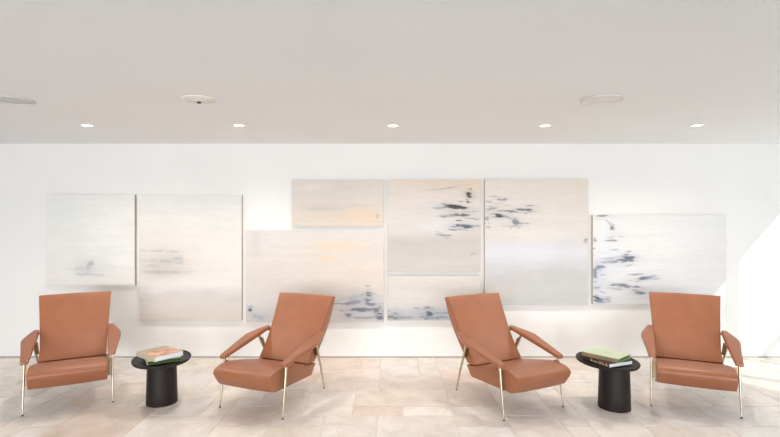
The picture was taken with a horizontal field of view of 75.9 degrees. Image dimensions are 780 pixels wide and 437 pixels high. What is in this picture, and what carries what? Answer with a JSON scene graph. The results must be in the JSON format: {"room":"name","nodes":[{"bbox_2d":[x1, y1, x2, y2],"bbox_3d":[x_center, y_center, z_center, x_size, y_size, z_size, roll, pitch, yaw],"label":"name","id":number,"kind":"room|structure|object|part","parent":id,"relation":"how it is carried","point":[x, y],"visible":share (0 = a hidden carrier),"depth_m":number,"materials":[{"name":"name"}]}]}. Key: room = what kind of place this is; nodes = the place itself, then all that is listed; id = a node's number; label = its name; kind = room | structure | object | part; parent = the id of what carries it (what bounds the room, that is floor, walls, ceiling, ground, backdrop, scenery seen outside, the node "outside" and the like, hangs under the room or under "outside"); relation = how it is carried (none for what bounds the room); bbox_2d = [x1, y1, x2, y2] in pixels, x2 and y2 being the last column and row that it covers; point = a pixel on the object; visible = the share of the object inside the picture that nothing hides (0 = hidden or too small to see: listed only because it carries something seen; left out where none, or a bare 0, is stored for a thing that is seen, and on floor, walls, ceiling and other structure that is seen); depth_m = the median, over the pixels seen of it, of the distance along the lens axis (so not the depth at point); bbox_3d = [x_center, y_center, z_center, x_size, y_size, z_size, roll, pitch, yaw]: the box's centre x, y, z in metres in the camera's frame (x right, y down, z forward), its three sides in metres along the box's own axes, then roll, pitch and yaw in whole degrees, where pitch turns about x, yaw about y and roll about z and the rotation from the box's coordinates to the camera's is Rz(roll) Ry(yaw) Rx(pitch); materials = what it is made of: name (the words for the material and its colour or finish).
{"room":"hotel lobby","nodes":[
{"label":"hotel lobby","id":0,"kind":"room"},
{"bbox_2d":[0,0,779,143],"bbox_3d":[2.564,-0.936,-0.210,16.128,0.200,11.980,0,0,0],"label":"ceiling","id":1,"kind":"structure","parent":0,"point":[287,71],"depth_m":2.75,"materials":[{"name":"white paint"}]},
{"bbox_2d":[0,95,36,105],"bbox_3d":[-2.660,-0.831,3.520,0.284,0.010,0.284,0,0,0],"label":"ceiling speaker","id":2,"kind":"object","parent":1,"relation":"attached to","point":[12,100],"visible":1,"depth_m":3.54,"materials":[{"name":"white plastic"}]},
{"bbox_2d":[0,97,33,104],"bbox_3d":[-2.660,-0.832,3.520,0.259,0.007,0.259,0,0,0],"label":"grille","id":3,"kind":"object","parent":2,"relation":"attached to","point":[5,100],"depth_m":3.54,"materials":[{"name":"white metal"}]},
{"bbox_2d":[79,124,94,126],"bbox_3d":[-2.710,-0.833,4.476,0.124,0.006,0.124,0,0,0],"label":"recessed light","id":4,"kind":"object","parent":1,"relation":"in","point":[84,125],"visible":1,"depth_m":4.47,"materials":[{"name":"white metal"}]},
{"bbox_2d":[181,95,216,103],"bbox_3d":[-1.337,-0.820,3.500,0.236,0.030,0.236,0,0,0],"label":"ceiling sensor","id":5,"kind":"object","parent":1,"relation":"attached to","point":[198,99],"visible":1,"depth_m":3.46,"materials":[{"name":"white plastic"}]},
{"bbox_2d":[232,124,245,126],"bbox_3d":[-1.352,-0.833,4.476,0.124,0.006,0.124,0,0,0],"label":"recessed light","id":6,"kind":"object","parent":1,"relation":"in","point":[235,125],"visible":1,"depth_m":4.47,"materials":[{"name":"white"}]},
{"bbox_2d":[386,124,399,126],"bbox_3d":[0.027,-0.833,4.490,0.124,0.006,0.124,0,0,0],"label":"recessed light","id":7,"kind":"object","parent":1,"relation":"in","point":[389,125],"visible":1,"depth_m":4.47,"materials":[{"name":"white"}]},
{"bbox_2d":[538,124,551,126],"bbox_3d":[1.392,-0.833,4.490,0.124,0.006,0.124,0,0,0],"label":"recessed light","id":8,"kind":"object","parent":1,"relation":"in","point":[542,125],"visible":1,"depth_m":4.47,"materials":[{"name":"white"}]},
{"bbox_2d":[580,94,623,104],"bbox_3d":[1.481,-0.831,3.500,0.284,0.010,0.284,0,0,0],"label":"ceiling speaker","id":9,"kind":"object","parent":1,"relation":"attached to","point":[603,99],"visible":1,"depth_m":3.48,"materials":[{"name":"white"}]},
{"bbox_2d":[582,96,621,103],"bbox_3d":[1.481,-0.832,3.500,0.259,0.007,0.259,0,0,0],"label":"grille","id":10,"kind":"object","parent":9,"relation":"attached to","point":[591,99],"depth_m":3.49,"materials":[{"name":"metal"}]},
{"bbox_2d":[689,124,704,126],"bbox_3d":[2.748,-0.833,4.476,0.124,0.006,0.124,0,0,0],"label":"recessed light","id":11,"kind":"object","parent":1,"relation":"in","point":[693,125],"visible":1,"depth_m":4.47,"materials":[{"name":"white"}]},
{"bbox_2d":[0,144,779,355],"bbox_3d":[-0.100,0.357,5.680,10.800,2.386,0.200,0,0,0],"label":"wall","id":12,"kind":"structure","parent":0,"point":[739,182],"depth_m":5.58,"materials":[{"name":"white paint"}]},
{"bbox_2d":[47,195,135,284],"bbox_3d":[-3.313,0.236,5.556,0.971,1.004,0.042,0,0,0],"label":"painting","id":13,"kind":"object","parent":12,"relation":"attached to","point":[91,239],"visible":1,"depth_m":5.54,"materials":[{"name":"paint"}]},
{"bbox_3d":[-3.313,0.236,5.558,0.971,1.004,0.038,0,0,0],"label":"stretcher frame","id":14,"kind":"part","parent":13,"relation":"part of","materials":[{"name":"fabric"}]},
{"bbox_2d":[139,195,242,320],"bbox_3d":[-2.209,0.435,5.556,1.132,1.388,0.042,0,0,0],"label":"painting","id":15,"kind":"object","parent":12,"relation":"attached to","point":[191,246],"visible":1,"depth_m":5.54,"materials":[{"name":"paint"}]},
{"bbox_3d":[-2.209,0.435,5.558,1.132,1.388,0.038,0,0,0],"label":"stretcher frame","id":16,"kind":"part","parent":15,"relation":"part of","materials":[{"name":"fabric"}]},
{"bbox_2d":[246,230,383,321],"bbox_3d":[-0.831,0.640,5.556,1.525,1.017,0.042,0,0,0],"label":"painting","id":17,"kind":"object","parent":12,"relation":"attached to","point":[346,265],"visible":0.88,"depth_m":5.54,"materials":[{"name":"paint"}]},
{"bbox_2d":[292,180,382,225],"bbox_3d":[-0.581,-0.174,5.556,1.015,0.512,0.042,0,0,0],"label":"painting","id":18,"kind":"object","parent":12,"relation":"attached to","point":[314,202],"visible":1,"depth_m":5.54,"materials":[{"name":"paint"}]},
{"bbox_2d":[0,356,779,357],"bbox_3d":[-0.225,1.544,5.577,10.150,0.012,0.006,0,0,0],"label":"baseboard","id":19,"kind":"structure","parent":12,"relation":"attached to","point":[0,356],"depth_m":5.58,"materials":[{"name":"beige"}]},
{"bbox_2d":[387,275,480,320],"bbox_3d":[0.487,0.882,5.556,1.032,0.494,0.042,0,0,0],"label":"painting","id":20,"kind":"object","parent":12,"relation":"attached to","point":[409,297],"visible":0.8,"depth_m":5.54,"materials":[{"name":"paint"}]},
{"bbox_3d":[0.487,0.882,5.558,1.032,0.494,0.038,0,0,0],"label":"stretcher frame","id":21,"kind":"part","parent":20,"relation":"part of","materials":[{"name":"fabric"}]},
{"bbox_2d":[388,180,480,271],"bbox_3d":[0.489,0.077,5.556,1.028,1.018,0.042,0,0,0],"label":"painting","id":22,"kind":"object","parent":12,"relation":"attached to","point":[434,225],"visible":1,"depth_m":5.54,"materials":[{"name":"paint"}]},
{"bbox_2d":[484,179,587,304],"bbox_3d":[1.622,0.261,5.556,1.145,1.398,0.042,0,0,0],"label":"painting","id":23,"kind":"object","parent":12,"relation":"attached to","point":[536,230],"visible":0.99,"depth_m":5.54,"materials":[{"name":"paint"}]},
{"bbox_3d":[1.622,0.261,5.558,1.145,1.398,0.038,0,0,0],"label":"stretcher frame","id":24,"kind":"part","parent":23,"relation":"part of","materials":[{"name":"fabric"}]},
{"bbox_2d":[591,215,725,303],"bbox_3d":[2.982,0.454,5.556,1.471,0.987,0.042,0,0,0],"label":"painting","id":25,"kind":"object","parent":12,"relation":"attached to","point":[633,256],"visible":0.88,"depth_m":5.54,"materials":[{"name":"paint"}]},
{"bbox_3d":[2.982,0.454,5.558,1.471,0.987,0.038,0,0,0],"label":"stretcher frame","id":26,"kind":"part","parent":25,"relation":"part of","materials":[{"name":"wood"}]},
{"bbox_2d":[0,358,779,436],"bbox_3d":[2.648,1.610,-0.210,16.097,0.120,11.780,0,0,0],"label":"floor","id":27,"kind":"structure","parent":0,"point":[360,397],"depth_m":4.13,"materials":[{"name":"stone"}]},
{"bbox_2d":[20,291,120,416],"bbox_3d":[-2.785,1.131,4.388,0.748,0.844,0.986,0,0,-29],"label":"armchair","id":28,"kind":"object","parent":27,"relation":"on","point":[75,328],"visible":1,"depth_m":4.50,"materials":[{"name":"orange leather"}]},
{"bbox_3d":[-2.892,1.349,3.947,0.021,0.384,0.070,0,0,-29],"label":"leg","id":29,"kind":"part","parent":28,"relation":"part of","materials":[{"name":"beige metal"}]},
{"bbox_3d":[-3.046,1.076,4.200,0.108,0.160,0.617,0,0,-29],"label":"armrest","id":30,"kind":"part","parent":28,"relation":"part of","materials":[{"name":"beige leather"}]},
{"bbox_3d":[-3.144,1.299,4.476,0.021,0.488,0.270,0,0,-14],"label":"leg","id":31,"kind":"part","parent":28,"relation":"part of","materials":[{"name":"beige metal"}]},
{"bbox_3d":[-2.709,1.262,4.250,0.544,0.185,0.670,0,0,-29],"label":"seat","id":32,"kind":"part","parent":28,"relation":"part of","materials":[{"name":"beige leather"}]},
{"bbox_3d":[-2.919,0.984,4.633,0.587,0.549,0.428,0,0,-29],"label":"backrest","id":33,"kind":"part","parent":28,"relation":"part of","materials":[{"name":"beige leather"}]},
{"bbox_3d":[-2.356,1.349,4.240,0.021,0.384,0.070,0,0,-29],"label":"leg","id":34,"kind":"part","parent":28,"relation":"part of","materials":[{"name":"beige metal"}]},
{"bbox_3d":[-2.485,1.076,4.507,0.108,0.160,0.617,0,0,-29],"label":"armrest","id":35,"kind":"part","parent":28,"relation":"part of","materials":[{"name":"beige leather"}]},
{"bbox_2d":[131,349,190,407],"bbox_3d":[-1.912,1.357,4.192,0.456,0.385,0.552,0,0,-18],"label":"side table","id":36,"kind":"object","parent":27,"relation":"on","point":[161,379],"visible":0.8,"depth_m":4.11,"materials":[{"name":"black wood"}]},
{"bbox_2d":[145,356,180,364],"bbox_3d":[-1.893,1.147,4.151,0.253,0.032,0.300,0,0,-32],"label":"book","id":37,"kind":"object","parent":36,"relation":"on","point":[175,359],"visible":0.42,"depth_m":4.03,"materials":[{"name":"green paper"}]},
{"bbox_2d":[136,346,182,361],"bbox_3d":[-1.893,1.111,4.115,0.285,0.040,0.247,0,0,36],"label":"book","id":38,"kind":"object","parent":37,"relation":"on","point":[156,354],"visible":1,"depth_m":4.07,"materials":[{"name":"beige paper"}]},
{"bbox_2d":[213,292,334,419],"bbox_3d":[-0.967,1.131,4.315,0.748,0.844,0.986,0,0,23],"label":"armchair","id":39,"kind":"object","parent":27,"relation":"on","point":[300,322],"visible":1,"depth_m":4.39,"materials":[{"name":"orange leather"}]},
{"bbox_3d":[-1.380,1.349,4.128,0.021,0.384,0.070,0,0,23],"label":"leg","id":40,"kind":"part","parent":39,"relation":"part of","materials":[{"name":"beige metal"}]},
{"bbox_3d":[-1.276,1.076,4.405,0.108,0.160,0.617,0,0,23],"label":"armrest","id":41,"kind":"part","parent":39,"relation":"part of","materials":[{"name":"orange leather"}]},
{"bbox_3d":[-1.029,1.262,4.170,0.544,0.185,0.670,0,0,23],"label":"seat","id":42,"kind":"part","parent":39,"relation":"part of","materials":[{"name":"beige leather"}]},
{"bbox_3d":[-0.819,1.349,3.886,0.021,0.384,0.070,0,0,23],"label":"leg","id":43,"kind":"part","parent":39,"relation":"part of","materials":[{"name":"beige metal"}]},
{"bbox_3d":[-0.856,0.984,4.571,0.587,0.549,0.428,0,0,23],"label":"backrest","id":44,"kind":"part","parent":39,"relation":"part of","materials":[{"name":"orange leather"}]},
{"bbox_3d":[-0.689,1.076,4.151,0.108,0.160,0.617,0,0,23],"label":"armrest","id":45,"kind":"part","parent":39,"relation":"part of","materials":[{"name":"orange leather"}]},
{"bbox_3d":[-0.617,1.299,4.436,0.021,0.488,0.270,0,0,9],"label":"leg","id":46,"kind":"part","parent":39,"relation":"part of","materials":[{"name":"beige metal"}]},
{"bbox_2d":[445,293,570,420],"bbox_3d":[0.982,1.131,4.295,0.748,0.844,0.986,0,0,-27],"label":"armchair","id":47,"kind":"object","parent":27,"relation":"on","point":[478,321],"visible":1,"depth_m":4.34,"materials":[{"name":"orange leather"}]},
{"bbox_3d":[0.625,1.299,4.393,0.021,0.488,0.270,0,0,-13],"label":"leg","id":48,"kind":"part","parent":47,"relation":"part of","materials":[{"name":"beige metal"}]},
{"bbox_3d":[0.715,1.076,4.114,0.108,0.160,0.617,0,0,-27],"label":"armrest","id":49,"kind":"part","parent":47,"relation":"part of","materials":[{"name":"orange leather"}]},
{"bbox_3d":[0.855,0.984,4.544,0.587,0.549,0.428,0,0,-27],"label":"backrest","id":50,"kind":"part","parent":47,"relation":"part of","materials":[{"name":"orange leather"}]},
{"bbox_3d":[0.862,1.349,3.857,0.021,0.384,0.070,0,0,-27],"label":"leg","id":51,"kind":"part","parent":47,"relation":"part of","materials":[{"name":"beige metal"}]},
{"bbox_3d":[1.054,1.262,4.155,0.544,0.185,0.670,0,0,-27],"label":"seat","id":52,"kind":"part","parent":47,"relation":"part of","materials":[{"name":"orange leather"}]},
{"bbox_3d":[1.285,1.076,4.405,0.108,0.160,0.617,0,0,-27],"label":"armrest","id":53,"kind":"part","parent":47,"relation":"part of","materials":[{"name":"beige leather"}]},
{"bbox_3d":[1.407,1.349,4.135,0.021,0.384,0.070,0,0,-27],"label":"leg","id":54,"kind":"part","parent":47,"relation":"part of","materials":[{"name":"beige metal"}]},
{"bbox_2d":[576,352,639,412],"bbox_3d":[1.795,1.357,4.136,0.456,0.385,0.552,0,0,-12],"label":"side table","id":55,"kind":"object","parent":27,"relation":"on","point":[614,385],"visible":0.74,"depth_m":4.00,"materials":[{"name":"black wood"}]},
{"bbox_2d":[580,354,632,367],"bbox_3d":[1.760,1.148,4.081,0.254,0.031,0.310,0,0,-23],"label":"book","id":56,"kind":"object","parent":55,"relation":"on","point":[608,364],"visible":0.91,"depth_m":3.97,"materials":[{"name":"brown paper"}]},
{"bbox_2d":[582,347,629,362],"bbox_3d":[1.767,1.116,4.095,0.225,0.032,0.300,0,0,-41],"label":"book","id":57,"kind":"object","parent":56,"relation":"on","point":[598,353],"visible":1,"depth_m":4.04,"materials":[{"name":"green paper"}]},
{"bbox_2d":[641,292,743,418],"bbox_3d":[2.599,1.131,4.340,0.748,0.844,0.986,0,0,25],"label":"armchair","id":58,"kind":"object","parent":27,"relation":"on","point":[682,343],"visible":1,"depth_m":4.45,"materials":[{"name":"orange leather"}]},
{"bbox_3d":[2.292,1.076,4.439,0.108,0.160,0.617,0,0,25],"label":"armrest","id":59,"kind":"part","parent":58,"relation":"part of","materials":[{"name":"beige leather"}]},
{"bbox_3d":[2.180,1.349,4.164,0.021,0.384,0.070,0,0,25],"label":"leg","id":60,"kind":"part","parent":58,"relation":"part of","materials":[{"name":"beige metal"}]},
{"bbox_3d":[2.716,0.984,4.594,0.587,0.549,0.428,0,0,25],"label":"backrest","id":61,"kind":"part","parent":58,"relation":"part of","materials":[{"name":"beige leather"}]},
{"bbox_3d":[2.533,1.262,4.197,0.544,0.185,0.670,0,0,25],"label":"seat","id":62,"kind":"part","parent":58,"relation":"part of","materials":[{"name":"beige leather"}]},
{"bbox_3d":[2.952,1.299,4.452,0.021,0.488,0.270,0,0,10],"label":"leg","id":63,"kind":"part","parent":58,"relation":"part of","materials":[{"name":"beige metal"}]},
{"bbox_3d":[2.873,1.076,4.170,0.108,0.160,0.617,0,0,25],"label":"armrest","id":64,"kind":"part","parent":58,"relation":"part of","materials":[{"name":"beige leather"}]},
{"bbox_3d":[2.735,1.349,3.907,0.021,0.384,0.070,0,0,25],"label":"leg","id":65,"kind":"part","parent":58,"relation":"part of","materials":[{"name":"beige metal"}]}
]}

